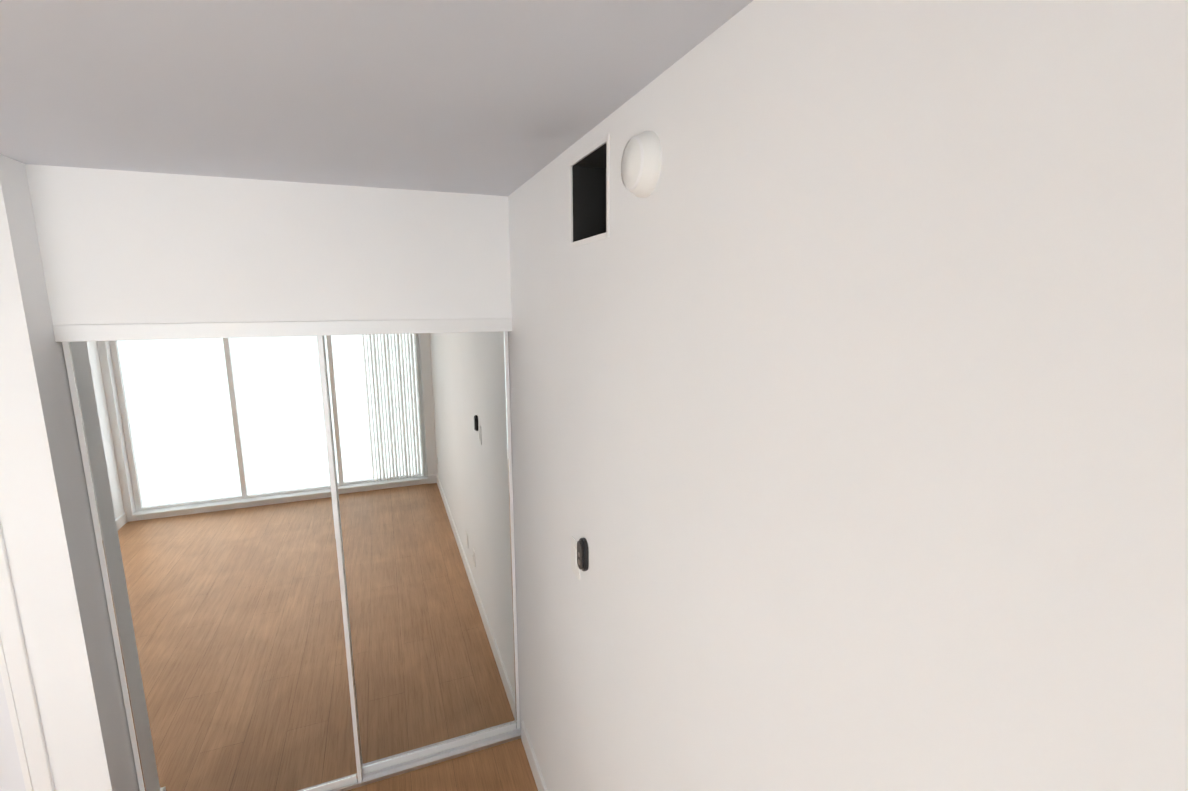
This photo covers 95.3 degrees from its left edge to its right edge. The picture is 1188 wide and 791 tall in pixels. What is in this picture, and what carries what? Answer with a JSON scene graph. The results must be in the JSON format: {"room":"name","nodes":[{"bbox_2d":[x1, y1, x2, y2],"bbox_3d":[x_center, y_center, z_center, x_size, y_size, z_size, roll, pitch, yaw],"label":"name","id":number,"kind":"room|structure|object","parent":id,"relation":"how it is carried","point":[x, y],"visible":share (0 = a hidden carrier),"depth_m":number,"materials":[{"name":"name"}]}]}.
{"room":"empty bedroom","nodes":[
{"label":"empty bedroom","id":0,"kind":"room"},
{"bbox_2d":[0,154,138,790],"bbox_3d":[-1.926,0.495,2.086,0.190,2.520,0.810,-4,11,-21],"label":"wall","id":1,"kind":"structure","parent":0,"point":[47,527],"depth_m":1.74,"materials":[{"name":"paint"}]},
{"bbox_2d":[25,164,511,324],"bbox_3d":[-1.068,-0.528,2.028,1.500,0.490,0.120,-4,11,-21],"label":"wall","id":2,"kind":"structure","parent":0,"point":[124,247],"depth_m":1.92,"materials":[{"name":"paint"}]},
{"bbox_2d":[0,0,752,195],"bbox_3d":[-1.101,-0.485,0.140,3.530,0.080,5.170,-4,11,-21],"label":"ceiling","id":3,"kind":"structure","parent":0,"point":[497,97],"depth_m":1.05,"materials":[{"name":"paint"}]},
{"bbox_2d":[347,738,537,790],"bbox_3d":[-1.093,2.066,0.588,3.530,0.060,5.170,-4,11,-21],"label":"floor","id":4,"kind":"structure","parent":0,"point":[504,767],"depth_m":2.44,"materials":[{"name":"laminate"}]},
{"bbox_2d":[53,318,520,790],"bbox_3d":[-1.058,0.715,2.232,1.500,2.030,0.100,-4,11,-21],"label":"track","id":5,"kind":"object","parent":4,"relation":"on","point":[106,332],"visible":0.85,"depth_m":2.03,"materials":[{"name":"white metal"}]},
{"bbox_2d":[62,331,519,790],"bbox_3d":[-1.060,0.718,2.239,1.493,2.009,0.060,-4,11,-21],"label":"mirrored closet doors","id":6,"kind":"structure","parent":5,"relation":"in","point":[306,548],"depth_m":2.17,"materials":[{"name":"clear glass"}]},
{"bbox_2d":[508,0,1187,790],"bbox_3d":[0.307,0.687,0.952,0.120,2.520,4.890,-4,11,-21],"label":"wall","id":7,"kind":"structure","parent":0,"point":[848,368],"depth_m":0.63,"materials":[{"name":"paint"}]},
{"bbox_2d":[521,721,547,790],"bbox_3d":[0.378,1.939,0.817,0.013,0.100,3.950,-4,11,-21],"label":"baseboard","id":8,"kind":"structure","parent":7,"relation":"attached to","point":[534,766],"depth_m":2.43,"materials":[{"name":"white"}]},
{"bbox_2d":[571,536,579,579],"bbox_3d":[-0.060,0.504,1.684,0.011,0.117,0.072,-4,11,-21],"label":"light switch","id":9,"kind":"object","parent":7,"relation":"attached to","point":[575,569],"visible":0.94,"depth_m":1.68,"materials":[{"name":"white plastic"}]},
{"bbox_2d":[577,538,588,570],"bbox_3d":[-0.035,0.469,1.595,0.022,0.100,0.052,-4,11,-21],"label":"remote","id":10,"kind":"object","parent":7,"relation":"attached to","point":[582,555],"visible":1,"depth_m":1.58,"materials":[{"name":"black plastic"}]},
{"bbox_2d":[569,134,609,247],"bbox_3d":[0.033,-0.515,1.412,0.108,0.230,0.280,-4,11,-21],"label":"air vent","id":11,"kind":"object","parent":7,"relation":"in","point":[589,185],"visible":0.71,"depth_m":1.52,"materials":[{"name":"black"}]},
{"bbox_2d":[621,131,661,197],"bbox_3d":[0.086,-0.462,1.083,0.044,0.124,0.124,-4,11,-21],"label":"smoke detector","id":12,"kind":"object","parent":7,"relation":"attached to","point":[641,161],"visible":1,"depth_m":1.05,"materials":[{"name":"white plastic"}]},
{"bbox_3d":[-2.520,0.602,1.491,1.360,2.520,0.120,-4,11,-21],"label":"wall","id":13,"kind":"structure","parent":0,"visible":0},
{"bbox_2d":[0,672,25,790],"bbox_3d":[-2.227,0.827,1.622,0.696,2.013,0.088,-4,11,-21],"label":"door","id":14,"kind":"structure","parent":13,"relation":"in","point":[11,777],"depth_m":1.81,"materials":[{"name":"white"}]},
{"bbox_2d":[0,524,54,790],"bbox_3d":[-2.232,0.794,1.629,0.838,2.092,0.140,-4,11,-21],"label":"door frame","id":15,"kind":"structure","parent":13,"relation":"attached to","point":[16,676],"depth_m":1.74,"materials":[{"name":"white"}]}
]}

